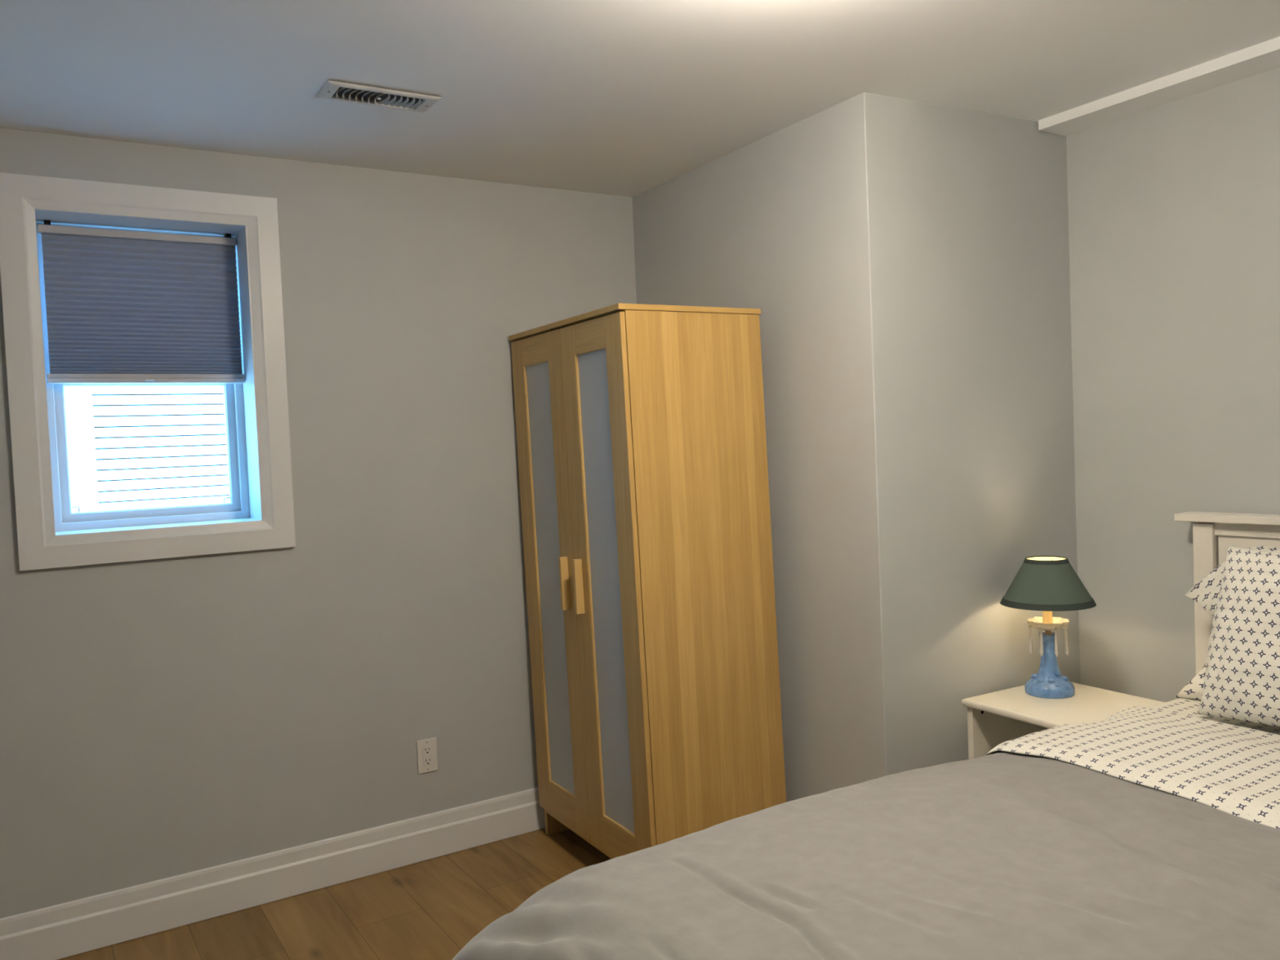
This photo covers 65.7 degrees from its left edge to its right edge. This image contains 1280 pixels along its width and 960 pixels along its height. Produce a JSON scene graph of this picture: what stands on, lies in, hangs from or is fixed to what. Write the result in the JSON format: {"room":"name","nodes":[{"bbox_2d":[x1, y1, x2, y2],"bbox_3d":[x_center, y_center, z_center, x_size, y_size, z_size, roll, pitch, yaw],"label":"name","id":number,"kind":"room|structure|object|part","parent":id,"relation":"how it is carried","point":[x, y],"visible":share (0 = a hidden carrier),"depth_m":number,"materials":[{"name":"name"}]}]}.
{"room":"bedroom","nodes":[
{"label":"bedroom","id":0,"kind":"room"},
{"bbox_2d":[0,128,636,918],"bbox_3d":[-1.457,0.168,3.093,3.337,2.550,0.250,-4,2,-32],"label":"wall","id":1,"kind":"structure","parent":0,"point":[161,718],"depth_m":3.22,"materials":[{"name":"paint"}]},
{"bbox_2d":[0,172,295,571],"bbox_3d":[-1.504,-0.317,3.047,0.746,1.100,0.266,-4,2,-32],"label":"window","id":2,"kind":"structure","parent":1,"relation":"in","point":[259,513],"depth_m":2.98,"materials":[{"name":"white paint"}]},
{"bbox_2d":[36,220,244,383],"bbox_3d":[-1.525,-0.537,3.057,0.548,0.476,0.050,-4,2,-32],"label":"window shade","id":3,"kind":"object","parent":2,"relation":"attached to","point":[122,306],"visible":1,"depth_m":3.04,"materials":[{"name":"grey"}]},
{"bbox_3d":[-1.517,-0.313,3.067,0.546,0.028,0.038,-4,2,-32],"label":"rail","id":4,"kind":"part","parent":3,"relation":"part of","materials":[{"name":"grey plastic"}]},
{"bbox_3d":[-1.578,-0.521,3.140,0.498,0.450,0.026,-4,2,-32],"label":"sash","id":5,"kind":"part","parent":2,"relation":"part of","materials":[{"name":"white plastic"}]},
{"bbox_3d":[-1.556,-0.318,3.126,0.582,0.940,0.075,-4,2,-32],"label":"frame","id":6,"kind":"part","parent":2,"relation":"part of","materials":[{"name":"white plastic"}]},
{"bbox_3d":[-1.546,-0.104,3.131,0.498,0.429,0.026,-4,2,-32],"label":"sash","id":7,"kind":"part","parent":2,"relation":"part of","materials":[{"name":"white plastic"}]},
{"bbox_3d":[-1.530,0.103,3.127,0.498,0.006,0.002,-4,2,-32],"label":"lift rail","id":8,"kind":"part","parent":2,"relation":"part of","materials":[{"name":"white plastic"}]},
{"bbox_2d":[0,786,545,959],"bbox_3d":[-1.298,1.263,3.047,3.237,0.150,0.016,-4,2,-32],"label":"baseboard","id":9,"kind":"structure","parent":1,"relation":"attached to","point":[58,931],"depth_m":3.10,"materials":[{"name":"white paint"}]},
{"bbox_2d":[416,737,437,773],"bbox_3d":[-0.731,0.947,3.407,0.070,0.114,0.008,-4,2,-32],"label":"wall outlet","id":10,"kind":"object","parent":1,"relation":"attached to","point":[427,757],"visible":1,"depth_m":3.40,"materials":[{"name":"white plastic"}]},
{"bbox_2d":[422,745,432,766],"bbox_3d":[-0.730,0.948,3.405,0.033,0.067,0.002,-4,2,-32],"label":"receptacle","id":11,"kind":"object","parent":10,"relation":"attached to","point":[427,749],"depth_m":3.40,"materials":[{"name":"white plastic"}]},
{"bbox_2d":[57,827,610,959],"bbox_3d":[0.305,1.386,1.320,4.088,0.100,4.650,-4,2,-32],"label":"floor","id":12,"kind":"structure","parent":0,"point":[431,908],"depth_m":3.02,"materials":[{"name":"brown wood"}]},
{"bbox_2d":[508,302,786,858],"bbox_3d":[-0.004,0.374,3.334,0.532,1.800,0.852,-4,2,-30],"label":"wardrobe","id":13,"kind":"object","parent":12,"relation":"on","point":[641,428],"visible":0.94,"depth_m":3.02,"materials":[{"name":"brown wood"}]},
{"bbox_3d":[-0.351,-0.444,3.376,0.017,0.094,0.208,-4,2,-30],"label":"door rail","id":14,"kind":"part","parent":13,"relation":"part of","materials":[{"name":"brown wood"}]},
{"bbox_3d":[-0.182,0.378,3.684,0.492,1.782,0.058,-4,2,-30],"label":"panel","id":15,"kind":"part","parent":13,"relation":"part of","materials":[{"name":"brown wood"}]},
{"bbox_3d":[-0.304,0.332,3.393,0.015,1.463,0.240,-4,2,-30],"label":"frosted pane","id":16,"kind":"part","parent":13,"relation":"part of","materials":[{"name":"grey glass"}]},
{"bbox_3d":[-0.305,0.344,3.393,0.029,1.672,0.438,-4,2,-30],"label":"door","id":17,"kind":"part","parent":13,"relation":"part of","materials":[{"name":"brown wood"}]},
{"bbox_3d":[-0.259,1.120,3.409,0.017,0.118,0.209,-4,2,-30],"label":"door rail","id":18,"kind":"part","parent":13,"relation":"part of","materials":[{"name":"brown wood"}]},
{"bbox_3d":[-0.248,0.339,3.249,0.028,0.174,0.020,-4,2,-30],"label":"handle","id":19,"kind":"part","parent":13,"relation":"part of","materials":[{"name":"brown wood"}]},
{"bbox_3d":[-0.196,0.340,3.160,0.028,0.174,0.020,-4,2,-30],"label":"handle","id":20,"kind":"part","parent":13,"relation":"part of","materials":[{"name":"brown wood"}]},
{"bbox_3d":[-0.146,1.191,3.240,0.008,0.014,0.766,-4,2,-30],"label":"plinth rail","id":21,"kind":"part","parent":13,"relation":"part of","materials":[{"name":"brown wood"}]},
{"bbox_3d":[-0.149,-0.439,3.024,0.017,0.094,0.208,-4,2,-30],"label":"door rail","id":22,"kind":"part","parent":13,"relation":"part of","materials":[{"name":"brown wood"}]},
{"bbox_3d":[-0.101,0.336,3.042,0.015,1.463,0.240,-4,2,-30],"label":"frosted pane","id":23,"kind":"part","parent":13,"relation":"part of","materials":[{"name":"grey glass"}]},
{"bbox_3d":[-0.103,0.348,3.041,0.029,1.672,0.438,-4,2,-30],"label":"door","id":24,"kind":"part","parent":13,"relation":"part of","materials":[{"name":"brown wood"}]},
{"bbox_3d":[-0.057,1.124,3.058,0.017,0.118,0.209,-4,2,-30],"label":"door rail","id":25,"kind":"part","parent":13,"relation":"part of","materials":[{"name":"brown wood"}]},
{"bbox_3d":[-0.046,-0.516,3.318,0.508,0.018,0.818,-4,2,-30],"label":"panel","id":26,"kind":"part","parent":13,"relation":"part of","materials":[{"name":"brown wood"}]},
{"bbox_3d":[0.212,0.387,3.000,0.492,1.782,0.058,-4,2,-30],"label":"panel","id":27,"kind":"part","parent":13,"relation":"part of","materials":[{"name":"brown wood"}]},
{"bbox_2d":[961,682,1165,759],"bbox_3d":[1.240,0.940,2.889,0.412,0.600,0.384,-4,2,-29],"label":"nightstand","id":28,"kind":"object","parent":12,"relation":"on","point":[994,718],"visible":0.26,"depth_m":2.89,"materials":[{"name":"beige paint"}]},
{"bbox_3d":[1.156,0.949,3.043,0.384,0.578,0.020,-4,2,-29],"label":"panel","id":29,"kind":"part","parent":28,"relation":"part of","materials":[{"name":"beige paint"}]},
{"bbox_2d":[1000,555,1096,698],"bbox_3d":[1.228,0.584,2.987,0.266,0.705,0.312,-2,2,10],"label":"table lamp","id":30,"kind":"object","parent":28,"relation":"on","point":[1048,584],"visible":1,"depth_m":2.90,"materials":[{"name":"green fabric"}]},
{"bbox_3d":[1.209,0.239,2.951,0.128,0.012,0.128,-4,2,-32],"label":"trim","id":31,"kind":"part","parent":30,"relation":"part of","materials":[{"name":"grey"}]},
{"bbox_3d":[1.212,0.300,2.954,0.261,0.131,0.261,-4,2,-32],"label":"lamp shade","id":32,"kind":"part","parent":30,"relation":"part of","materials":[{"name":"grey fabric"}]},
{"bbox_3d":[1.214,0.360,2.956,0.266,0.017,0.266,-4,2,-32],"label":"trim","id":33,"kind":"part","parent":30,"relation":"part of","materials":[{"name":"grey"}]},
{"bbox_2d":[1173,511,1279,675],"bbox_3d":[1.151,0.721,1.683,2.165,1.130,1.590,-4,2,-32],"label":"headboard","id":34,"kind":"object","parent":12,"relation":"on","point":[1215,531],"visible":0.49,"depth_m":2.80,"materials":[{"name":"white paint"}]},
{"bbox_3d":[1.645,0.673,2.854,0.055,1.102,0.056,-4,2,-32],"label":"headboard post","id":35,"kind":"part","parent":34,"relation":"part of","materials":[{"name":"white paint"}]},
{"bbox_2d":[1148,697,1279,734],"bbox_3d":[1.133,0.807,1.680,2.070,0.299,1.496,-4,2,-32],"label":"mattress","id":36,"kind":"object","parent":34,"relation":"on","point":[1189,707],"visible":0.03,"depth_m":2.60,"materials":[{"name":"white fabric"}]},
{"bbox_2d":[452,751,1279,959],"bbox_3d":[0.843,0.920,1.482,1.882,0.558,1.729,-4,2,-32],"label":"duvet","id":37,"kind":"object","parent":36,"relation":"on","point":[1001,855],"visible":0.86,"depth_m":1.65,"materials":[{"name":"fabric"}]},
{"bbox_2d":[984,706,1279,829],"bbox_3d":[1.502,0.721,1.914,0.577,0.226,1.698,-4,2,-32],"label":"sheet","id":38,"kind":"object","parent":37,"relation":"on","point":[1234,770],"visible":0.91,"depth_m":2.23,"materials":[{"name":"fabric"}]},
{"bbox_2d":[1175,546,1279,700],"bbox_3d":[1.718,0.390,2.453,0.120,0.441,0.770,-4,2,-32],"label":"pillow","id":39,"kind":"object","parent":36,"relation":"on","point":[1206,592],"visible":0.15,"depth_m":2.69,"materials":[{"name":"fabric"}]},
{"bbox_2d":[1197,546,1279,726],"bbox_3d":[1.658,0.390,2.284,0.209,0.427,0.692,-4,2,-32],"label":"pillow","id":40,"kind":"object","parent":36,"relation":"on","point":[1242,682],"visible":1,"depth_m":2.44,"materials":[{"name":"fabric"}]},
{"bbox_3d":[2.010,0.141,2.220,0.028,0.038,1.396,-4,2,-32],"label":"headboard rail","id":41,"kind":"part","parent":34,"relation":"part of","materials":[{"name":"white paint"}]},
{"bbox_3d":[2.026,0.505,2.231,0.012,0.690,1.391,-4,2,-32],"label":"headboard panel","id":42,"kind":"part","parent":34,"relation":"part of","materials":[{"name":"white paint"}]},
{"bbox_2d":[0,0,1279,197],"bbox_3d":[0.170,-1.088,1.300,4.308,0.188,5.000,-4,2,-32],"label":"ceiling","id":43,"kind":"structure","parent":0,"point":[625,98],"depth_m":2.51,"materials":[{"name":"white paint"}]},
{"bbox_2d":[315,80,441,112],"bbox_3d":[-0.693,-1.015,2.633,0.301,0.011,0.140,-4,2,-32],"label":"ceiling vent","id":44,"kind":"object","parent":43,"relation":"in","point":[331,90],"visible":1,"depth_m":2.63,"materials":[{"name":"white metal"}]},
{"bbox_2d":[631,92,1079,801],"bbox_3d":[0.707,0.056,3.695,0.971,2.550,1.544,-4,2,-32],"label":"wall","id":45,"kind":"structure","parent":0,"point":[904,263],"depth_m":3.02,"materials":[{"name":"paint"}]},
{"bbox_2d":[1066,66,1279,702],"bbox_3d":[2.401,0.054,1.812,0.120,2.550,3.464,-4,2,-32],"label":"wall","id":46,"kind":"structure","parent":0,"point":[1174,207],"depth_m":2.97,"materials":[{"name":"paint"}]},
{"bbox_2d":[1038,36,1279,136],"bbox_3d":[2.213,-1.138,1.741,0.142,0.090,3.364,-4,2,-32],"label":"trim","id":47,"kind":"structure","parent":46,"relation":"attached to","point":[1264,56],"depth_m":2.81,"materials":[{"name":"white paint"}]},
{"label":"outside","id":48,"kind":"structure","parent":0,"visible":0},
{"bbox_2d":[63,386,229,512],"bbox_3d":[-2.417,-0.601,7.867,10.410,3.408,0.440,-4,2,-32],"label":"wall","id":49,"kind":"structure","parent":48,"point":[129,447],"depth_m":6.97,"materials":[{"name":"white plastic"}]}
]}

